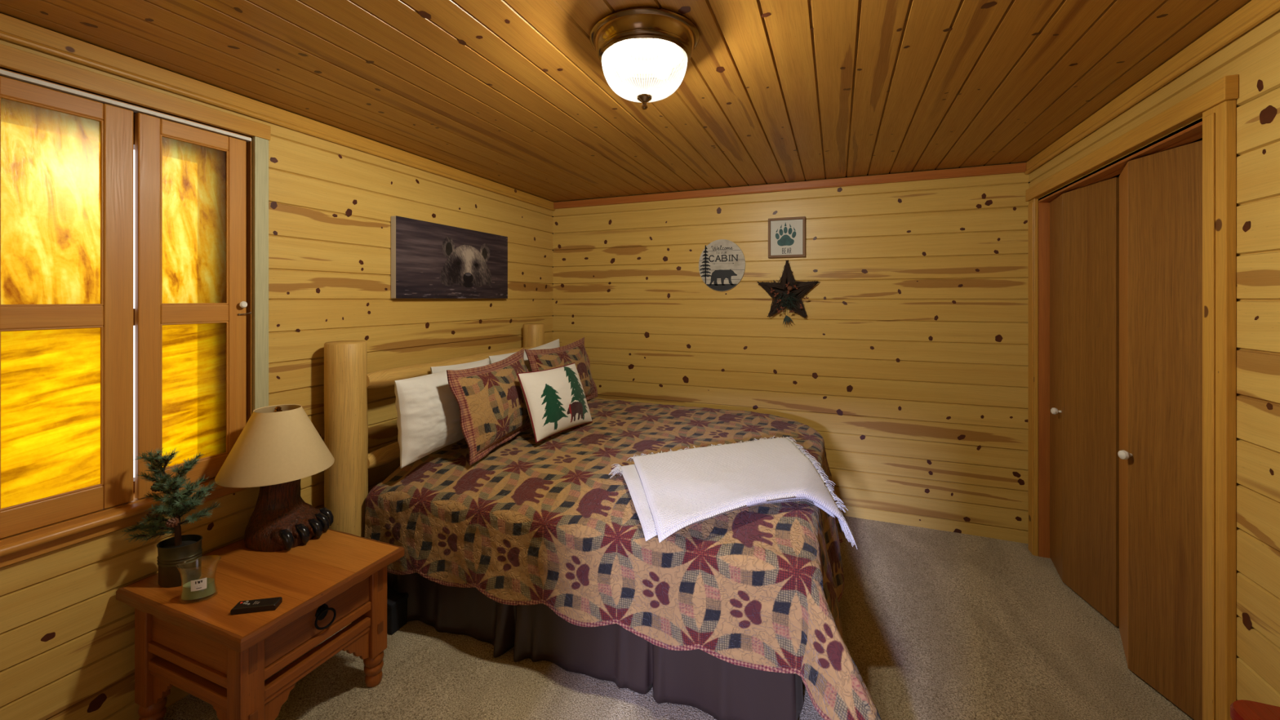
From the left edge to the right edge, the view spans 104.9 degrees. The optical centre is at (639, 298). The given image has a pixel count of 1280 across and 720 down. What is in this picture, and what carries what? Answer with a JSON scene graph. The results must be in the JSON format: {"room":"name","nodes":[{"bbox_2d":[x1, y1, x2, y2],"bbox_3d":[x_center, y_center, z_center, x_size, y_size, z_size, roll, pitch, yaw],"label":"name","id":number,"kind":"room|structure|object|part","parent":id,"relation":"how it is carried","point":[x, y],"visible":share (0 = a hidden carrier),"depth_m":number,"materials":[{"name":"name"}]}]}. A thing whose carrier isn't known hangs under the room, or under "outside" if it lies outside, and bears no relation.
{"room":"cabin bedroom","nodes":[
{"label":"cabin bedroom","id":0,"kind":"room"},
{"bbox_2d":[156,534,202,587],"bbox_3d":[-1.596,0.908,1.707,0.128,0.134,0.104,0,0,22],"label":"pot","id":1,"kind":"object","parent":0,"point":[179,561],"depth_m":1.67,"materials":[{"name":"metal"}]},
{"bbox_2d":[0,12,552,719],"bbox_3d":[-1.580,0.321,2.229,0.051,2.510,4.550,0,0,22],"label":"wall","id":2,"kind":"structure","parent":0,"point":[67,642],"depth_m":2.26,"materials":[{"name":"brown wood"}]},
{"bbox_2d":[0,44,270,568],"bbox_3d":[-1.949,0.021,1.390,0.228,1.519,1.598,0,0,22],"label":"window","id":3,"kind":"structure","parent":2,"relation":"in","point":[199,317],"depth_m":1.67,"materials":[{"name":"brown wood"}]},
{"bbox_3d":[-1.844,-0.287,1.545,0.004,0.632,0.235,0,0,22],"label":"amber pane","id":4,"kind":"part","parent":3,"relation":"part of","materials":[{"name":"clear glass"}]},
{"bbox_3d":[-1.844,0.356,1.545,0.004,0.544,0.235,0,0,22],"label":"amber pane","id":5,"kind":"part","parent":3,"relation":"part of","materials":[{"name":"clear glass"}]},
{"bbox_3d":[-1.838,-0.287,1.542,0.008,0.622,0.225,0,0,22],"label":"pane moulding","id":6,"kind":"part","parent":3,"relation":"part of","materials":[{"name":"brown wood"}]},
{"bbox_3d":[-1.838,0.357,1.542,0.008,0.534,0.225,0,0,22],"label":"pane moulding","id":7,"kind":"part","parent":3,"relation":"part of","materials":[{"name":"brown wood"}]},
{"bbox_3d":[-1.844,0.025,1.542,0.026,1.358,0.378,0,0,22],"label":"shutter frame","id":8,"kind":"part","parent":3,"relation":"part of","materials":[{"name":"brown wood"}]},
{"bbox_3d":[-1.884,0.725,1.364,0.088,0.030,1.598,0,0,22],"label":"sill","id":9,"kind":"part","parent":3,"relation":"part of","materials":[{"name":"brown wood"}]},
{"bbox_3d":[-1.989,0.019,1.407,0.120,1.384,1.479,0,0,22],"label":"sash","id":10,"kind":"part","parent":3,"relation":"part of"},
{"bbox_3d":[-1.885,-0.708,1.365,0.024,0.061,1.598,0,0,22],"label":"head casing","id":11,"kind":"part","parent":3,"relation":"part of","materials":[{"name":"brown wood"}]},
{"bbox_3d":[-1.706,0.025,1.886,0.026,1.358,0.340,0,0,22],"label":"shutter frame","id":12,"kind":"part","parent":3,"relation":"part of","materials":[{"name":"brown wood"}]},
{"bbox_3d":[-1.707,-0.287,1.886,0.004,0.632,0.227,0,0,22],"label":"amber pane","id":13,"kind":"part","parent":3,"relation":"part of","materials":[{"name":"clear glass"}]},
{"bbox_3d":[-1.707,0.356,1.886,0.004,0.544,0.227,0,0,22],"label":"amber pane","id":14,"kind":"part","parent":3,"relation":"part of","materials":[{"name":"clear glass"}]},
{"bbox_3d":[-1.702,-0.287,1.884,0.008,0.622,0.217,0,0,22],"label":"pane moulding","id":15,"kind":"part","parent":3,"relation":"part of","materials":[{"name":"brown wood"}]},
{"bbox_3d":[-1.702,0.357,1.884,0.008,0.534,0.217,0,0,22],"label":"pane moulding","id":16,"kind":"part","parent":3,"relation":"part of","materials":[{"name":"brown wood"}]},
{"bbox_3d":[-1.627,0.024,2.014,0.027,0.028,0.028,0,0,22],"label":"knob","id":17,"kind":"part","parent":3,"relation":"part of","materials":[{"name":"white ceramic"}]},
{"bbox_3d":[-1.603,0.024,2.078,0.020,1.403,0.054,0,0,22],"label":"casing","id":18,"kind":"part","parent":3,"relation":"part of","materials":[{"name":"grey wood"}]},
{"bbox_2d":[0,13,555,210],"bbox_3d":[-1.546,-0.793,2.215,0.024,0.074,4.350,0,0,22],"label":"trim","id":19,"kind":"structure","parent":2,"relation":"attached to","point":[12,29],"depth_m":1.91,"materials":[{"name":"brown wood"}]},
{"bbox_2d":[391,215,507,298],"bbox_3d":[-1.165,-0.227,3.140,0.039,0.450,0.980,0,0,22],"label":"picture","id":20,"kind":"object","parent":2,"relation":"attached to","point":[429,260],"visible":1,"depth_m":3.02,"materials":[{"name":"grey"}]},
{"bbox_2d":[0,0,1251,201],"bbox_3d":[0.002,-0.864,1.597,3.556,0.061,4.550,0,0,22],"label":"ceiling","id":21,"kind":"structure","parent":0,"point":[515,94],"depth_m":1.81,"materials":[{"name":"brown wood"}]},
{"bbox_2d":[590,6,699,110],"bbox_3d":[0.015,-0.719,1.571,0.348,0.229,0.348,0,0,22],"label":"ceiling light","id":22,"kind":"object","parent":21,"relation":"attached to","point":[642,42],"visible":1,"depth_m":1.52,"materials":[{"name":"brown metal"}]},
{"bbox_3d":[-0.044,-0.745,1.573,0.060,0.070,0.060,0,0,22],"label":"bulb","id":23,"kind":"part","parent":22,"relation":"part of","materials":[{"name":"white glass"}]},
{"bbox_3d":[0.072,-0.745,1.580,0.060,0.070,0.060,0,0,22],"label":"bulb","id":24,"kind":"part","parent":22,"relation":"part of","materials":[{"name":"white glass"}]},
{"bbox_2d":[164,515,1194,719],"bbox_3d":[0.317,1.491,1.471,4.076,0.006,4.390,0,0,22],"label":"floor","id":25,"kind":"structure","parent":0,"point":[937,624],"depth_m":2.01,"materials":[{"name":"beige carpet"}]},
{"bbox_2d":[115,528,404,719],"bbox_3d":[-1.344,1.233,1.794,0.673,0.515,0.578,0,0,22],"label":"end table","id":26,"kind":"object","parent":25,"relation":"on","point":[331,582],"visible":0.96,"depth_m":1.64,"materials":[{"name":"brown wood"}]},
{"bbox_3d":[-1.668,1.190,1.684,0.068,0.357,0.068,0,0,22],"label":"leg","id":27,"kind":"part","parent":26,"relation":"part of","materials":[{"name":"brown wood"}]},
{"bbox_2d":[120,448,220,587],"bbox_3d":[-1.622,0.738,1.706,0.299,0.474,0.196,0,0,7],"label":"pine","id":28,"kind":"object","parent":26,"relation":"on","point":[179,561],"visible":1,"depth_m":1.67,"materials":[{"name":"plant"}]},
{"bbox_2d":[181,577,216,599],"bbox_3d":[-1.440,0.917,1.606,0.104,0.117,0.095,0,0,22],"label":"jar candle","id":29,"kind":"object","parent":26,"relation":"on","point":[204,587],"visible":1,"depth_m":1.58,"materials":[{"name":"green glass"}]},
{"bbox_3d":[-1.199,1.190,1.496,0.068,0.357,0.068,0,0,22],"label":"leg","id":30,"kind":"part","parent":26,"relation":"part of","materials":[{"name":"brown wood"}]},
{"bbox_2d":[230,596,282,614],"bbox_3d":[-1.207,0.965,1.549,0.124,0.020,0.043,0,0,-11],"label":"remote control","id":31,"kind":"object","parent":26,"relation":"on","point":[272,603],"visible":1,"depth_m":1.54,"materials":[{"name":"black plastic"}]},
{"bbox_2d":[214,404,334,551],"bbox_3d":[-1.440,0.702,1.959,0.382,0.546,0.385,0,0,22],"label":"table lamp","id":32,"kind":"object","parent":26,"relation":"on","point":[278,446],"visible":1,"depth_m":1.90,"materials":[{"name":"brown"}]},
{"bbox_3d":[-1.441,0.558,1.958,0.382,0.244,0.382,0,0,22],"label":"lamp shade","id":33,"kind":"part","parent":32,"relation":"part of","materials":[{"name":"beige fabric"}]},
{"bbox_3d":[-1.105,1.081,1.699,0.016,0.134,0.377,0,0,22],"label":"drawer","id":34,"kind":"part","parent":26,"relation":"part of","materials":[{"name":"brown wood"}]},
{"bbox_3d":[-1.111,1.165,1.701,0.044,0.030,0.377,0,0,22],"label":"drawer rail","id":35,"kind":"part","parent":26,"relation":"part of","materials":[{"name":"brown wood"}]},
{"bbox_3d":[-1.090,1.078,1.692,0.021,0.053,0.045,0,0,22],"label":"ring plate","id":36,"kind":"part","parent":26,"relation":"part of","materials":[{"name":"black metal"}]},
{"bbox_3d":[-1.079,1.098,1.688,0.008,0.068,0.069,0,0,33],"label":"ring pull","id":37,"kind":"part","parent":26,"relation":"part of","materials":[{"name":"black metal"}]},
{"bbox_3d":[-1.034,1.190,1.910,0.068,0.357,0.068,0,0,22],"label":"leg","id":38,"kind":"part","parent":26,"relation":"part of","materials":[{"name":"brown wood"}]},
{"bbox_2d":[386,587,408,634],"bbox_3d":[-1.179,1.422,2.257,0.211,0.137,0.096,0,0,22],"label":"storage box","id":39,"kind":"object","parent":25,"relation":"on","point":[397,602],"visible":0.44,"depth_m":2.21,"materials":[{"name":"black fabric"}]},
{"bbox_2d":[324,323,544,626],"bbox_3d":[-0.214,0.841,2.679,2.087,1.302,1.724,0,0,22],"label":"headboard","id":40,"kind":"object","parent":25,"relation":"on","point":[347,380],"visible":0.41,"depth_m":2.26,"materials":[{"name":"brown pine log wood"}]},
{"bbox_3d":[-1.383,0.848,2.317,0.184,1.290,0.184,0,0,22],"label":"post","id":41,"kind":"part","parent":40,"relation":"part of","materials":[{"name":"beige wood"}]},
{"bbox_3d":[-1.054,0.782,3.037,0.092,0.092,1.458,0,0,22],"label":"rail","id":42,"kind":"part","parent":40,"relation":"part of","materials":[{"name":"brown wood"}]},
{"bbox_3d":[-1.049,0.396,3.045,0.094,0.098,1.490,0,0,22],"label":"rail","id":43,"kind":"part","parent":40,"relation":"part of","materials":[{"name":"beige wood"}]},
{"bbox_3d":[-0.810,0.841,3.753,0.170,1.301,0.171,0,0,22],"label":"post","id":44,"kind":"part","parent":40,"relation":"part of","materials":[{"name":"beige wood"}]},
{"bbox_2d":[364,398,881,719],"bbox_3d":[0.039,1.104,2.530,2.284,0.753,1.851,0,0,22],"label":"quilt","id":45,"kind":"object","parent":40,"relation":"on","point":[760,587],"visible":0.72,"depth_m":1.91,"materials":[{"name":"fabric"}]},
{"bbox_2d":[394,358,489,468],"bbox_3d":[-0.996,0.564,2.580,0.222,0.428,0.714,0,0,22],"label":"bed pillow","id":46,"kind":"object","parent":45,"relation":"on","point":[428,420],"visible":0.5,"depth_m":2.33,"materials":[{"name":"white fabric"}]},
{"bbox_2d":[430,359,490,373],"bbox_3d":[-1.016,0.546,2.914,0.074,0.360,0.580,0,0,22],"label":"bed pillow","id":47,"kind":"object","parent":45,"relation":"on","point":[433,369],"visible":0.04,"depth_m":2.73,"materials":[{"name":"white fabric"}]},
{"bbox_2d":[446,348,532,466],"bbox_3d":[-0.754,0.544,2.657,0.187,0.488,0.721,0,0,16],"label":"pillow sham","id":48,"kind":"object","parent":45,"relation":"on","point":[490,398],"visible":0.83,"depth_m":2.48,"materials":[{"name":"fabric"}]},
{"bbox_2d":[488,338,559,372],"bbox_3d":[-0.736,0.528,3.326,0.177,0.463,0.764,0,0,28],"label":"bed pillow","id":49,"kind":"object","parent":45,"relation":"on","point":[555,344],"visible":0.11,"depth_m":3.21,"materials":[{"name":"white fabric"}]},
{"bbox_2d":[516,362,592,443],"bbox_3d":[-0.477,0.579,2.832,0.194,0.359,0.508,0,0,30],"label":"throw cushion","id":50,"kind":"object","parent":45,"relation":"on","point":[555,399],"visible":1,"depth_m":2.73,"materials":[{"name":"white fabric"}]},
{"bbox_2d":[524,337,597,400],"bbox_3d":[-0.509,0.516,3.341,0.184,0.460,0.720,0,0,28],"label":"pillow sham","id":51,"kind":"object","parent":45,"relation":"on","point":[575,352],"visible":0.54,"depth_m":3.37,"materials":[{"name":"fabric"}]},
{"bbox_2d":[608,435,857,549],"bbox_3d":[0.387,0.810,2.084,0.979,0.248,0.697,0,0,-14],"label":"throw blanket","id":52,"kind":"object","parent":45,"relation":"on","point":[671,491],"visible":1,"depth_m":1.95,"materials":[{"name":"beige fabric"}]},
{"bbox_3d":[-0.125,1.194,2.698,1.875,0.173,1.400,0,0,22],"label":"box spring","id":53,"kind":"object","parent":40,"relation":"on","visible":0},
{"bbox_2d":[386,572,803,719],"bbox_3d":[-0.100,1.297,2.650,1.927,0.373,1.521,0,0,22],"label":"bed skirt","id":54,"kind":"object","parent":53,"relation":"attached to","point":[722,690],"visible":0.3,"depth_m":1.91,"materials":[{"name":"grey fabric"}]},
{"bbox_2d":[1230,699,1279,719],"bbox_3d":[1.092,1.133,0.336,0.387,0.715,1.215,0,0,22],"label":"desk","id":55,"kind":"object","parent":25,"relation":"on","point":[1242,709],"visible":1,"depth_m":0.93,"materials":[{"name":"red wood"}]},
{"bbox_2d":[552,161,1030,543],"bbox_3d":[0.818,0.321,3.640,3.556,2.510,0.051,0,0,22],"label":"wall","id":56,"kind":"structure","parent":0,"point":[908,358],"depth_m":3.35,"materials":[{"name":"brown wood"}]},
{"bbox_2d":[698,239,745,291],"bbox_3d":[0.612,-0.252,3.688,0.352,0.388,0.013,0,0,22],"label":"round sign","id":57,"kind":"object","parent":56,"relation":"attached to","point":[722,263],"visible":1,"depth_m":3.68,"materials":[{"name":"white wood"}]},
{"bbox_2d":[768,216,805,257],"bbox_3d":[1.045,-0.437,3.507,0.255,0.283,0.027,0,0,22],"label":"print","id":58,"kind":"object","parent":56,"relation":"attached to","point":[786,235],"visible":1,"depth_m":3.50,"materials":[{"name":"white paper"}]},
{"bbox_2d":[756,258,819,324],"bbox_3d":[1.037,-0.046,3.474,0.434,0.472,0.077,0,0,22],"label":"star decoration","id":59,"kind":"object","parent":56,"relation":"attached to","point":[787,293],"visible":1,"depth_m":3.48,"materials":[{"name":"black metal"}]},
{"bbox_2d":[553,162,1026,208],"bbox_3d":[0.805,-0.800,3.608,3.324,0.058,0.019,0,0,22],"label":"trim","id":60,"kind":"structure","parent":56,"relation":"attached to","point":[1014,167],"depth_m":3.45,"materials":[{"name":"brown wood"}]},
{"bbox_2d":[1028,10,1279,706],"bbox_3d":[1.583,0.321,0.966,0.051,2.510,4.550,0,0,22],"label":"wall","id":61,"kind":"structure","parent":0,"point":[1254,55],"depth_m":1.38,"materials":[{"name":"brown wood"}]},
{"bbox_2d":[1027,198,1038,555],"bbox_3d":[2.314,0.469,2.899,0.026,2.104,0.093,0,0,22],"label":"trim","id":62,"kind":"structure","parent":61,"relation":"attached to","point":[1033,206],"depth_m":2.87,"materials":[{"name":"brown wood"}]},
{"bbox_2d":[1049,177,1119,626],"bbox_3d":[2.220,0.464,2.528,0.125,2.029,0.628,0,0,18],"label":"door","id":63,"kind":"structure","parent":61,"relation":"in","point":[1084,221],"depth_m":2.40,"materials":[{"name":"brown wood"}]},
{"bbox_3d":[2.204,0.596,2.607,0.044,0.037,0.037,0,0,22],"label":"knob","id":64,"kind":"part","parent":63,"relation":"part of","materials":[{"name":"white ceramic"}]},
{"bbox_2d":[1038,119,1202,558],"bbox_3d":[2.085,0.473,2.176,0.085,2.105,1.460,0,0,22],"label":"trim","id":65,"kind":"structure","parent":61,"relation":"attached to","point":[1043,204],"depth_m":2.84,"materials":[{"name":"brown wood"}]},
{"bbox_2d":[1048,131,1202,202],"bbox_3d":[2.104,-0.567,2.168,0.035,0.026,1.420,0,0,22],"label":"trim","id":66,"kind":"structure","parent":61,"relation":"attached to","point":[1199,135],"depth_m":1.82,"materials":[{"name":"brown wood"}]},
{"bbox_2d":[1026,74,1239,201],"bbox_3d":[2.029,-0.619,2.192,0.032,0.070,1.632,0,0,22],"label":"trim","id":67,"kind":"structure","parent":61,"relation":"attached to","point":[1192,108],"depth_m":1.80,"materials":[{"name":"brown wood"}]},
{"bbox_2d":[1024,0,1279,174],"bbox_3d":[1.549,-0.793,0.979,0.024,0.074,4.350,0,0,22],"label":"trim","id":68,"kind":"structure","parent":61,"relation":"attached to","point":[1253,13],"depth_m":1.69,"materials":[{"name":"brown wood"}]},
{"bbox_2d":[1117,139,1202,719],"bbox_3d":[1.982,0.464,1.864,0.194,2.029,0.751,0,0,16],"label":"door","id":69,"kind":"structure","parent":61,"relation":"in","point":[1160,453],"depth_m":1.83,"materials":[{"name":"brown wood"}]},
{"bbox_3d":[1.929,0.621,1.954,0.044,0.037,0.036,0,0,22],"label":"knob","id":70,"kind":"part","parent":69,"relation":"part of","materials":[{"name":"white ceramic"}]},
{"bbox_2d":[1202,99,1236,719],"bbox_3d":[1.750,0.469,1.490,0.030,2.104,0.102,0,0,22],"label":"trim","id":71,"kind":"structure","parent":61,"relation":"attached to","point":[1219,122],"depth_m":1.47,"materials":[{"name":"brown wood"}]},
{"bbox_2d":[1107,137,1202,179],"bbox_3d":[2.403,0.336,2.049,0.670,2.380,2.020,0,0,22],"label":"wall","id":72,"kind":"structure","parent":0,"point":[1201,139],"depth_m":2.56,"materials":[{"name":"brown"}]}
]}

